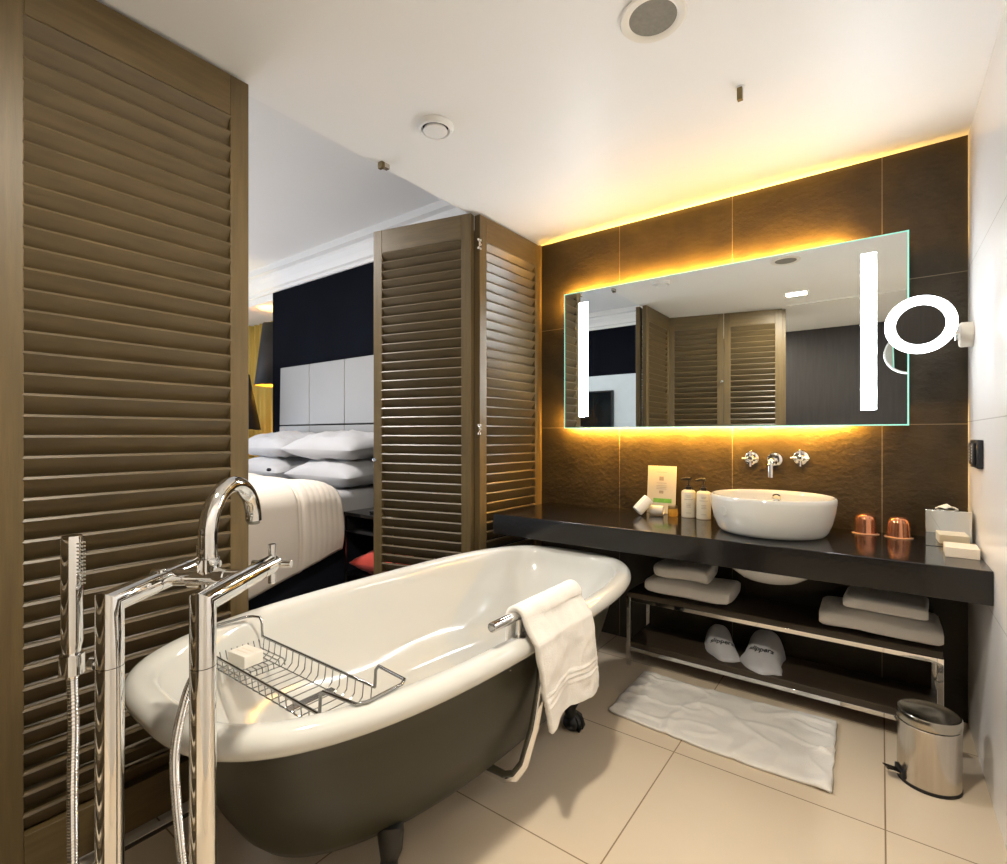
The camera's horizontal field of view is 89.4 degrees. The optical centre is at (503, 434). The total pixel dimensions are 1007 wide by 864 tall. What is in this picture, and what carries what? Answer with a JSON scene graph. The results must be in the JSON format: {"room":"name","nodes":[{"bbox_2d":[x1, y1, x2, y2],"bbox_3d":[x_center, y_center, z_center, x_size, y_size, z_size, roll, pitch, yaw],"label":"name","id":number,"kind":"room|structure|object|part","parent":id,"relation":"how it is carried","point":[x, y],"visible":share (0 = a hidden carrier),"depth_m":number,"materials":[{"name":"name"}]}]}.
{"room":"hotel bathroom","nodes":[
{"label":"hotel bathroom","id":0,"kind":"room"},
{"bbox_2d":[249,96,441,300],"bbox_3d":[-2.822,-1.780,3.649,5.120,0.100,4.700,0,0,37],"label":"ceiling","id":1,"kind":"structure","parent":0,"point":[307,190],"depth_m":3.63,"materials":[{"name":"white paint"}]},
{"bbox_2d":[79,632,1006,863],"bbox_3d":[-0.126,1.260,1.058,2.256,0.080,4.450,0,0,37],"label":"floor","id":2,"kind":"structure","parent":0,"point":[616,790],"depth_m":1.65,"materials":[{"name":"tile"}]},
{"bbox_2d":[0,0,248,863],"bbox_3d":[-1.127,-0.029,1.573,0.046,2.455,0.660,0,0,37],"label":"shutter","id":3,"kind":"object","parent":2,"relation":"on","point":[124,151],"visible":0.8,"depth_m":1.49,"materials":[{"name":"brown wood"}]},
{"bbox_3d":[-1.127,1.131,1.573,0.042,0.135,0.532,0,0,37],"label":"rail","id":4,"kind":"part","parent":3,"relation":"part of","materials":[{"name":"brown wood"}]},
{"bbox_3d":[-1.127,-1.187,1.573,0.042,0.140,0.532,0,0,37],"label":"rail","id":5,"kind":"part","parent":3,"relation":"part of","materials":[{"name":"brown wood"}]},
{"bbox_2d":[80,806,188,863],"bbox_3d":[-0.514,1.217,2.330,0.042,0.006,2.610,0,0,37],"label":"floor track","id":6,"kind":"object","parent":2,"relation":"on","point":[139,837],"visible":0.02,"depth_m":1.55,"materials":[{"name":"metal"}]},
{"bbox_2d":[58,476,292,863],"bbox_3d":[-0.575,0.653,0.965,0.272,1.135,0.380,0,0,0],"label":"mixer","id":7,"kind":"object","parent":2,"relation":"on","point":[218,584],"visible":1,"depth_m":0.81,"materials":[{"name":"silver metal"}]},
{"bbox_3d":[-0.634,0.790,0.820,0.038,0.836,0.038,0,0,0],"label":"post","id":8,"kind":"part","parent":7,"relation":"part of","materials":[{"name":"silver metal"}]},
{"bbox_2d":[60,534,188,863],"bbox_3d":[-0.607,0.680,0.861,0.230,1.036,0.085,0,0,-8],"label":"shower","id":9,"kind":"object","parent":7,"relation":"attached to","point":[71,546],"visible":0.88,"depth_m":0.82,"materials":[{"name":"silver metal"}]},
{"bbox_3d":[-0.695,0.276,0.820,0.028,0.228,0.028,0,0,0],"label":"handle","id":10,"kind":"part","parent":9,"relation":"part of","materials":[{"name":"silver metal"}]},
{"bbox_3d":[-0.634,0.269,0.986,0.038,0.038,0.132,0,0,0],"label":"arm","id":11,"kind":"part","parent":7,"relation":"part of","materials":[{"name":"silver metal"}]},
{"bbox_3d":[-0.484,0.790,0.820,0.038,0.836,0.038,0,0,0],"label":"post","id":12,"kind":"part","parent":7,"relation":"part of","materials":[{"name":"silver metal"}]},
{"bbox_3d":[-0.559,0.186,1.051,0.033,0.202,0.209,0,0,0],"label":"spout","id":13,"kind":"part","parent":7,"relation":"part of","materials":[{"name":"silver metal"}]},
{"bbox_3d":[-0.484,0.269,0.986,0.038,0.038,0.132,0,0,0],"label":"arm","id":14,"kind":"part","parent":7,"relation":"part of","materials":[{"name":"silver metal"}]},
{"bbox_2d":[125,545,630,863],"bbox_3d":[-0.204,0.871,1.904,0.956,0.698,1.971,0,0,38],"label":"bathtub","id":15,"kind":"object","parent":2,"relation":"on","point":[346,775],"visible":0.88,"depth_m":1.47,"materials":[{"name":"ceramic"}]},
{"bbox_2d":[217,615,405,716],"bbox_3d":[-0.575,0.650,1.399,0.758,0.116,0.170,0,0,37],"label":"caddy","id":16,"kind":"object","parent":15,"relation":"attached to","point":[327,691],"visible":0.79,"depth_m":1.39,"materials":[{"name":"silver metal"}]},
{"bbox_2d":[228,644,262,668],"bbox_3d":[-0.773,0.663,1.526,0.084,0.037,0.060,0,0,31],"label":"soap bar","id":17,"kind":"object","parent":16,"relation":"on","point":[245,656],"visible":0.93,"depth_m":1.51,"materials":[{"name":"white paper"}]},
{"bbox_2d":[218,639,284,682],"bbox_3d":[-0.770,0.681,1.543,0.158,0.043,0.142,0,0,37],"label":"soap tray","id":18,"kind":"object","parent":16,"relation":"on","point":[228,664],"depth_m":1.53,"materials":[{"name":"silver metal"}]},
{"bbox_3d":[-0.655,0.654,1.357,0.560,0.008,0.008,0,0,37],"label":"rail","id":19,"kind":"part","parent":16,"relation":"part of","materials":[{"name":"silver metal"}]},
{"bbox_3d":[-0.559,0.654,1.488,0.560,0.008,0.008,0,0,37],"label":"rail","id":20,"kind":"part","parent":16,"relation":"part of","materials":[{"name":"silver metal"}]},
{"bbox_2d":[125,545,630,762],"bbox_3d":[-0.204,0.802,1.904,0.950,0.404,1.968,0,0,38],"label":"basin","id":21,"kind":"object","parent":15,"relation":"in","point":[460,700],"depth_m":1.67,"materials":[{"name":"ceramic"}]},
{"bbox_3d":[0.043,0.572,1.521,0.048,0.065,0.048,0,0,38],"label":"post","id":22,"kind":"part","parent":15,"relation":"part of","materials":[{"name":"silver metal"}]},
{"bbox_2d":[505,579,598,733],"bbox_3d":[0.178,0.694,1.648,0.133,0.380,0.413,0,0,37],"label":"hand towel","id":23,"kind":"object","parent":15,"relation":"hanging from","point":[557,620],"visible":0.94,"depth_m":1.60,"materials":[{"name":"white fabric"}]},
{"bbox_2d":[474,214,539,550],"bbox_3d":[0.032,-0.029,3.146,0.056,2.455,0.645,0,0,37],"label":"shutter","id":24,"kind":"object","parent":2,"relation":"on","point":[506,263],"visible":0.8,"depth_m":3.09,"materials":[{"name":"brown wood"}]},
{"bbox_3d":[0.039,-1.187,3.155,0.042,0.140,0.498,0,0,38],"label":"rail","id":25,"kind":"part","parent":24,"relation":"part of","materials":[{"name":"brown wood"}]},
{"bbox_2d":[608,671,836,793],"bbox_3d":[0.919,1.201,2.172,0.847,0.032,0.546,0,0,37],"label":"bath mat","id":26,"kind":"object","parent":2,"relation":"on","point":[798,746],"visible":1,"depth_m":2.10,"materials":[{"name":"white fabric"}]},
{"bbox_2d":[627,581,943,720],"bbox_3d":[1.256,1.026,2.442,1.278,0.389,0.300,0,0,37],"label":"shelf rack","id":27,"kind":"object","parent":2,"relation":"on","point":[870,694],"visible":0.61,"depth_m":2.31,"materials":[{"name":"brown wood"}]},
{"bbox_3d":[0.667,1.039,2.705,0.020,0.362,0.020,0,0,37],"label":"leg","id":28,"kind":"part","parent":27,"relation":"part of","materials":[{"name":"silver metal"}]},
{"bbox_3d":[0.834,1.039,2.930,0.020,0.362,0.020,0,0,37],"label":"leg","id":29,"kind":"part","parent":27,"relation":"part of","materials":[{"name":"silver metal"}]},
{"bbox_2d":[645,574,740,604],"bbox_3d":[0.981,0.784,2.643,0.415,0.092,0.272,0,0,37],"label":"folded towel","id":30,"kind":"object","parent":27,"relation":"on","point":[719,590],"visible":0.78,"depth_m":2.54,"materials":[{"name":"white fabric"}]},
{"bbox_2d":[654,559,717,583],"bbox_3d":[0.950,0.701,2.651,0.273,0.081,0.216,0,0,37],"label":"folded towel","id":31,"kind":"object","parent":30,"relation":"on","point":[666,568],"visible":0.86,"depth_m":2.58,"materials":[{"name":"white fabric"}]},
{"bbox_2d":[704,624,740,662],"bbox_3d":[1.101,1.036,2.576,0.147,0.110,0.271,0,0,13],"label":"slippers","id":32,"kind":"object","parent":27,"relation":"on","point":[719,643],"visible":1,"depth_m":2.53,"materials":[{"name":"fabric"}]},
{"bbox_2d":[740,630,785,675],"bbox_3d":[1.246,1.026,2.450,0.194,0.129,0.303,0,0,31],"label":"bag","id":33,"kind":"object","parent":27,"relation":"on","point":[764,654],"visible":1,"depth_m":2.41,"materials":[{"name":"fabric"}]},
{"bbox_3d":[1.256,1.128,2.442,1.278,0.020,0.300,0,0,37],"label":"shelf frame","id":34,"kind":"part","parent":27,"relation":"part of","materials":[{"name":"silver metal"}]},
{"bbox_3d":[1.256,0.867,2.442,1.278,0.020,0.300,0,0,37],"label":"shelf frame","id":35,"kind":"part","parent":27,"relation":"part of","materials":[{"name":"silver metal"}]},
{"bbox_3d":[1.256,1.105,2.442,1.274,0.026,0.292,0,0,37],"label":"shelf","id":36,"kind":"part","parent":27,"relation":"part of","materials":[{"name":"brown wood"}]},
{"bbox_3d":[1.256,0.844,2.442,1.274,0.026,0.292,0,0,37],"label":"shelf","id":37,"kind":"part","parent":27,"relation":"part of","materials":[{"name":"brown wood"}]},
{"bbox_2d":[819,596,943,645],"bbox_3d":[1.605,0.784,2.180,0.415,0.091,0.276,0,0,37],"label":"folded towel","id":38,"kind":"object","parent":27,"relation":"on","point":[832,611],"visible":0.81,"depth_m":2.08,"materials":[{"name":"white fabric"}]},
{"bbox_2d":[843,586,928,620],"bbox_3d":[1.616,0.706,2.154,0.291,0.068,0.224,0,0,37],"label":"folded towel","id":39,"kind":"object","parent":38,"relation":"on","point":[911,606],"visible":0.94,"depth_m":2.10,"materials":[{"name":"white fabric"}]},
{"bbox_3d":[1.845,1.039,2.180,0.020,0.362,0.020,0,0,37],"label":"leg","id":40,"kind":"part","parent":27,"relation":"part of","materials":[{"name":"silver metal"}]},
{"bbox_3d":[1.678,1.039,1.955,0.020,0.362,0.020,0,0,37],"label":"leg","id":41,"kind":"part","parent":27,"relation":"part of","materials":[{"name":"silver metal"}]},
{"bbox_2d":[882,698,963,799],"bbox_3d":[1.482,1.096,1.806,0.222,0.248,0.188,0,0,37],"label":"pedal bin","id":42,"kind":"object","parent":2,"relation":"on","point":[929,761],"visible":1,"depth_m":1.73,"materials":[{"name":"metal"}]},
{"bbox_3d":[1.496,0.989,1.791,0.182,0.032,0.182,0,0,37],"label":"lid","id":43,"kind":"part","parent":42,"relation":"part of","materials":[{"name":"metal"}]},
{"bbox_2d":[97,0,1006,245],"bbox_3d":[-0.142,-1.320,1.070,2.296,0.100,4.450,0,0,37],"label":"ceiling","id":44,"kind":"structure","parent":0,"point":[566,125],"depth_m":1.84,"materials":[{"name":"white paint"}]},
{"bbox_2d":[378,161,389,170],"bbox_3d":[-0.560,-1.255,2.381,0.028,0.030,0.048,0,0,37],"label":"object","id":45,"kind":"object","parent":44,"relation":"attached to","point":[381,165],"visible":1,"depth_m":2.37,"materials":[{"name":"gold metal"}]},
{"bbox_3d":[-0.553,-1.259,2.387,0.024,0.022,0.030,0,0,37],"label":"arm","id":46,"kind":"part","parent":45,"relation":"part of","materials":[{"name":"metal"}]},
{"bbox_2d":[417,115,453,139],"bbox_3d":[-0.280,-1.256,2.091,0.150,0.027,0.150,0,0,37],"label":"valve","id":47,"kind":"object","parent":44,"relation":"attached to","point":[436,127],"visible":1,"depth_m":2.07,"materials":[{"name":"white paint"}]},
{"bbox_2d":[620,0,686,42],"bbox_3d":[0.453,-1.264,1.544,0.196,0.011,0.196,0,0,37],"label":"ceiling speaker","id":48,"kind":"object","parent":44,"relation":"attached to","point":[640,20],"visible":1,"depth_m":1.55,"materials":[{"name":"beige plastic"}]},
{"bbox_2d":[629,0,676,35],"bbox_3d":[0.453,-1.266,1.544,0.141,0.003,0.141,0,0,37],"label":"grille","id":49,"kind":"object","parent":48,"relation":"attached to","point":[646,17],"depth_m":1.55,"materials":[{"name":"grey metal"}]},
{"bbox_2d":[735,85,744,101],"bbox_3d":[0.865,-1.247,1.861,0.034,0.046,0.034,0,0,37],"label":"door stop","id":50,"kind":"object","parent":44,"relation":"attached to","point":[739,88],"visible":1,"depth_m":1.85,"materials":[{"name":"gold metal"}]},
{"bbox_2d":[273,135,967,722],"bbox_3d":[-0.180,-0.255,3.806,5.616,2.950,0.100,0,0,37],"label":"wall","id":51,"kind":"structure","parent":0,"point":[883,472],"depth_m":2.57,"materials":[{"name":"brown tile"}]},
{"bbox_2d":[249,200,466,299],"bbox_3d":[-1.896,-1.623,4.914,5.100,0.215,0.165,0,0,37],"label":"crown molding","id":52,"kind":"structure","parent":51,"relation":"attached to","point":[356,249],"depth_m":4.66,"materials":[{"name":"white paint"}]},
{"bbox_2d":[539,245,541,545],"bbox_3d":[0.238,-0.025,3.419,0.030,2.490,0.020,0,0,37],"label":"trim","id":53,"kind":"structure","parent":51,"relation":"attached to","point":[539,245],"depth_m":3.41,"materials":[{"name":"brown wood"}]},
{"bbox_2d":[564,230,908,427],"bbox_3d":[1.098,-0.470,2.764,1.728,0.857,0.051,0,0,37],"label":"mirror","id":54,"kind":"object","parent":51,"relation":"attached to","point":[796,338],"visible":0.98,"depth_m":2.62,"materials":[{"name":"clear glass"}]},
{"bbox_2d":[493,502,993,605],"bbox_3d":[0.952,0.501,2.518,2.060,0.113,0.619,0,0,37],"label":"countertop","id":55,"kind":"structure","parent":51,"relation":"attached to","point":[845,557],"depth_m":2.13,"materials":[{"name":"black stone"}]},
{"bbox_2d":[633,495,652,514],"bbox_3d":[0.769,0.386,2.807,0.109,0.109,0.070,0,0,-7],"label":"cloth","id":56,"kind":"object","parent":55,"relation":"on","point":[645,502],"visible":1,"depth_m":2.78,"materials":[{"name":"white fabric"}]},
{"bbox_2d":[649,505,664,514],"bbox_3d":[0.853,0.417,2.833,0.076,0.051,0.056,0,0,31],"label":"cloth","id":57,"kind":"object","parent":55,"relation":"on","point":[653,509],"visible":0.95,"depth_m":2.81,"materials":[{"name":"white fabric"}]},
{"bbox_2d":[647,466,676,513],"bbox_3d":[0.900,0.311,2.900,0.164,0.267,0.030,0,0,37],"label":"card","id":58,"kind":"object","parent":55,"relation":"on","point":[661,490],"visible":0.9,"depth_m":2.90,"materials":[{"name":"beige paper"}]},
{"bbox_2d":[668,505,677,516],"bbox_3d":[0.930,0.416,2.796,0.054,0.057,0.054,0,0,37],"label":"jar","id":59,"kind":"object","parent":55,"relation":"on","point":[672,509],"visible":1,"depth_m":2.77,"materials":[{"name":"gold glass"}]},
{"bbox_3d":[0.930,0.395,2.796,0.051,0.015,0.051,0,0,37],"label":"lid","id":60,"kind":"part","parent":59,"relation":"part of","materials":[{"name":"gold metal"}]},
{"bbox_2d":[681,477,695,517],"bbox_3d":[1.002,0.337,2.761,0.078,0.216,0.074,0,0,37],"label":"pump bottle","id":61,"kind":"object","parent":55,"relation":"on","point":[688,496],"visible":1,"depth_m":2.73,"materials":[{"name":"white plastic"}]},
{"bbox_2d":[695,478,710,519],"bbox_3d":[1.060,0.337,2.700,0.078,0.216,0.074,0,0,37],"label":"pump bottle","id":62,"kind":"object","parent":55,"relation":"on","point":[703,500],"visible":0.98,"depth_m":2.67,"materials":[{"name":"white plastic"}]},
{"bbox_2d":[710,489,837,584],"bbox_3d":[1.226,0.474,2.335,0.516,0.400,0.490,0,0,37],"label":"basin","id":63,"kind":"object","parent":55,"relation":"in","point":[755,513],"visible":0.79,"depth_m":2.17,"materials":[{"name":"ceramic"}]},
{"bbox_3d":[1.226,0.615,2.335,0.398,0.119,0.378,0,0,37],"label":"bowl","id":64,"kind":"part","parent":63,"relation":"part of","materials":[{"name":"ceramic"}]},
{"bbox_3d":[1.226,0.377,2.335,0.516,0.206,0.490,0,0,37],"label":"bowl","id":65,"kind":"part","parent":63,"relation":"part of","materials":[{"name":"ceramic"}]},
{"bbox_2d":[851,513,879,535],"bbox_3d":[1.638,0.400,2.303,0.106,0.090,0.106,0,0,37],"label":"tumbler","id":66,"kind":"object","parent":55,"relation":"on","point":[865,523],"visible":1,"depth_m":2.27,"materials":[{"name":"orange metal"}]},
{"bbox_2d":[884,516,913,539],"bbox_3d":[1.718,0.400,2.212,0.106,0.090,0.106,0,0,37],"label":"tumbler","id":67,"kind":"object","parent":55,"relation":"on","point":[898,527],"visible":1,"depth_m":2.18,"materials":[{"name":"orange metal"}]},
{"bbox_2d":[923,504,971,546],"bbox_3d":[1.798,0.361,2.065,0.140,0.167,0.130,0,0,37],"label":"tissue box","id":68,"kind":"object","parent":55,"relation":"on","point":[945,522],"visible":0.99,"depth_m":2.02,"materials":[{"name":"white mirror"}]},
{"bbox_2d":[943,541,979,559],"bbox_3d":[1.692,0.427,1.882,0.094,0.036,0.120,0,0,38],"label":"carton","id":69,"kind":"object","parent":55,"relation":"on","point":[951,549],"visible":1,"depth_m":1.85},
{"bbox_2d":[741,450,809,477],"bbox_3d":[1.340,0.140,2.528,0.305,0.135,0.143,0,0,37],"label":"mixer","id":70,"kind":"object","parent":51,"relation":"attached to","point":[800,457],"visible":1,"depth_m":2.53,"materials":[{"name":"silver metal"}]},
{"bbox_3d":[1.335,0.160,2.527,0.026,0.095,0.135,0,0,37],"label":"spout","id":71,"kind":"part","parent":70,"relation":"part of","materials":[{"name":"silver metal"}]},
{"bbox_2d":[968,2,1006,850],"bbox_3d":[0.710,-0.025,0.376,0.100,2.490,4.350,0,0,37],"label":"wall","id":72,"kind":"structure","parent":0,"point":[987,135],"depth_m":1.73,"materials":[{"name":"white paint"}]},
{"bbox_2d":[885,295,973,353],"bbox_3d":[1.710,-0.411,1.949,0.465,0.212,0.188,0,0,-18],"label":"magnifying mirror","id":73,"kind":"object","parent":72,"relation":"attached to","point":[924,323],"visible":1,"depth_m":1.89,"materials":[{"name":"white mirror"}]},
{"bbox_3d":[1.546,-0.409,1.889,0.147,0.145,0.028,0,0,37],"label":"glass","id":74,"kind":"part","parent":73,"relation":"part of","materials":[{"name":"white mirror"}]},
{"bbox_3d":[1.707,-0.405,1.970,0.311,0.056,0.031,0,0,-25],"label":"swing arm","id":75,"kind":"part","parent":73,"relation":"part of","materials":[{"name":"silver metal"}]},
{"bbox_2d":[968,440,982,468],"bbox_3d":[1.760,0.070,1.900,0.027,0.104,0.170,0,0,37],"label":"socket","id":76,"kind":"object","parent":72,"relation":"attached to","point":[975,447],"visible":1,"depth_m":1.86,"materials":[{"name":"black plastic"}]},
{"bbox_2d":[968,443,970,463],"bbox_3d":[1.774,0.070,1.933,0.008,0.080,0.056,0,0,37],"label":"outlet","id":77,"kind":"object","parent":76,"relation":"attached to","point":[969,444],"depth_m":1.93,"materials":[{"name":"black plastic"}]},
{"bbox_2d":[971,443,975,464],"bbox_3d":[1.736,0.070,1.881,0.008,0.080,0.060,0,0,37],"label":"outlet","id":78,"kind":"object","parent":76,"relation":"attached to","point":[973,445],"depth_m":1.86,"materials":[{"name":"black plastic"}]},
{"bbox_3d":[-2.814,1.262,3.643,5.140,0.076,4.700,0,0,37],"label":"floor","id":79,"kind":"structure","parent":0,"visible":0},
{"bbox_2d":[24,502,224,812],"bbox_3d":[-1.212,-0.029,1.642,0.046,2.455,0.620,0,0,43],"label":"shutter","id":80,"kind":"object","parent":79,"relation":"on","point":[56,676],"visible":0.02,"depth_m":1.54,"materials":[{"name":"brown wood"}]},
{"bbox_3d":[-1.212,1.131,1.642,0.042,0.135,0.496,0,0,43],"label":"rail","id":81,"kind":"part","parent":80,"relation":"part of","materials":[{"name":"brown wood"}]},
{"bbox_2d":[249,355,422,610],"bbox_3d":[-2.084,0.254,3.770,2.214,1.892,2.216,0,0,37],"label":"bed","id":82,"kind":"object","parent":79,"relation":"on","point":[304,518],"visible":0.19,"depth_m":3.61,"materials":[{"name":"white fabric"}]},
{"bbox_2d":[249,456,312,478],"bbox_3d":[-2.090,0.299,4.737,0.860,0.250,0.519,0,0,37],"label":"pillow","id":83,"kind":"object","parent":82,"relation":"on","point":[258,465],"visible":0.38,"depth_m":4.47,"materials":[{"name":"fabric"}]},
{"bbox_2d":[249,431,315,457],"bbox_3d":[-2.050,0.089,4.757,0.860,0.258,0.518,0,0,38],"label":"pillow","id":84,"kind":"object","parent":83,"relation":"on","point":[268,444],"visible":0.68,"depth_m":4.54,"materials":[{"name":"fabric"}]},
{"bbox_3d":[-2.105,0.203,5.140,0.549,0.589,0.040,0,0,37],"label":"panel","id":85,"kind":"part","parent":82,"relation":"part of","materials":[{"name":"leather"}]},
{"bbox_3d":[-2.098,-0.398,5.135,0.531,0.589,0.040,0,0,37],"label":"panel","id":86,"kind":"part","parent":82,"relation":"part of","materials":[{"name":"leather"}]},
{"bbox_2d":[249,473,344,599],"bbox_3d":[-2.372,0.684,3.569,1.979,0.757,1.551,0,0,37],"label":"duvet","id":87,"kind":"object","parent":82,"relation":"on","point":[304,518],"depth_m":3.37,"materials":[{"name":"fabric"}]},
{"bbox_3d":[-1.659,-0.398,4.810,0.549,0.589,0.040,0,0,37],"label":"panel","id":88,"kind":"part","parent":82,"relation":"part of","materials":[{"name":"leather"}]},
{"bbox_3d":[-1.659,0.203,4.810,0.549,0.589,0.040,0,0,37],"label":"panel","id":89,"kind":"part","parent":82,"relation":"part of","materials":[{"name":"leather"}]},
{"bbox_2d":[283,458,373,488],"bbox_3d":[-1.323,0.303,4.168,0.860,0.254,0.519,0,0,37],"label":"pillow","id":90,"kind":"object","parent":82,"relation":"on","point":[340,474],"visible":0.65,"depth_m":3.92,"materials":[{"name":"fabric"}]},
{"bbox_2d":[281,429,373,459],"bbox_3d":[-1.341,0.086,4.219,0.920,0.261,0.538,0,0,35],"label":"pillow","id":91,"kind":"object","parent":90,"relation":"on","point":[352,444],"visible":0.89,"depth_m":3.98,"materials":[{"name":"fabric"}]},
{"bbox_3d":[-2.213,0.569,3.882,1.840,0.298,2.100,0,0,37],"label":"mattress","id":92,"kind":"part","parent":82,"relation":"part of","materials":[{"name":"fabric"}]},
{"bbox_3d":[-1.213,-0.398,4.479,0.549,0.589,0.040,0,0,37],"label":"panel","id":93,"kind":"part","parent":82,"relation":"part of","materials":[{"name":"leather"}]},
{"bbox_3d":[-1.213,0.203,4.479,0.549,0.589,0.040,0,0,37],"label":"panel","id":94,"kind":"part","parent":82,"relation":"part of","materials":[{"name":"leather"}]},
{"bbox_2d":[343,507,436,582],"bbox_3d":[-0.828,0.890,3.727,0.550,0.660,0.420,0,0,37],"label":"nightstand","id":95,"kind":"object","parent":79,"relation":"on","point":[360,521],"visible":0.21,"depth_m":3.72,"materials":[{"name":"black wood"}]},
{"bbox_3d":[-1.157,0.903,3.724,0.015,0.634,0.015,0,0,37],"label":"leg","id":96,"kind":"part","parent":95,"relation":"part of","materials":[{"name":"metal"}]},
{"bbox_2d":[347,568,372,577],"bbox_3d":[-0.828,1.009,3.727,0.508,0.022,0.378,0,0,37],"label":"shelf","id":97,"kind":"object","parent":95,"relation":"attached to","point":[359,573],"depth_m":3.68,"materials":[{"name":"black"}]},
{"bbox_2d":[349,550,413,574],"bbox_3d":[-0.854,0.919,3.683,0.420,0.192,0.300,0,0,31],"label":"cushion","id":98,"kind":"object","parent":95,"relation":"on","point":[365,562],"visible":0.26,"depth_m":3.61,"materials":[{"name":"red fabric"}]},
{"bbox_2d":[372,213,473,574],"bbox_3d":[-0.492,-0.029,3.020,0.675,2.455,0.073,0,0,24],"label":"shutter","id":99,"kind":"object","parent":79,"relation":"on","point":[424,271],"visible":0.77,"depth_m":3.02,"materials":[{"name":"brown wood"}]},
{"bbox_3d":[-0.486,-1.187,3.032,0.551,0.140,0.042,0,0,24],"label":"rail","id":100,"kind":"part","parent":99,"relation":"part of","materials":[{"name":"brown wood"}]},
{"bbox_3d":[-2.849,0.920,5.375,0.480,0.600,0.460,0,0,37],"label":"cabinet","id":101,"kind":"object","parent":79,"relation":"on","visible":0},
{"bbox_2d":[249,375,260,429],"bbox_3d":[-2.833,-0.010,5.363,0.506,1.260,0.506,0,0,37],"label":"table lamp","id":102,"kind":"object","parent":101,"relation":"on","point":[254,424],"visible":0.15,"depth_m":5.33,"materials":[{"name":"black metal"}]},
{"bbox_3d":[-2.659,-0.255,6.404,2.100,2.950,0.080,0,0,37],"label":"wall","id":103,"kind":"structure","parent":0,"visible":0},
{"bbox_2d":[249,293,272,325],"bbox_3d":[-2.996,-1.477,6.219,1.779,0.074,0.619,0,0,37],"label":"soffit","id":104,"kind":"structure","parent":103,"relation":"attached to","point":[261,308],"depth_m":5.89,"materials":[{"name":"white paint"}]},
{"bbox_2d":[249,321,272,458],"bbox_3d":[-2.730,-0.125,6.307,2.000,2.650,0.089,0,0,37],"label":"curtain","id":105,"kind":"object","parent":104,"relation":"hanging from","point":[263,396],"visible":0.04,"depth_m":6.66,"materials":[{"name":"gold fabric"}]},
{"bbox_2d":[254,322,272,386],"bbox_3d":[-2.599,-1.000,5.812,0.446,0.880,0.446,0,0,37],"label":"pendant lamp","id":106,"kind":"object","parent":104,"relation":"hanging from","point":[264,370],"visible":0.49,"depth_m":5.64,"materials":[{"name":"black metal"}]}
]}

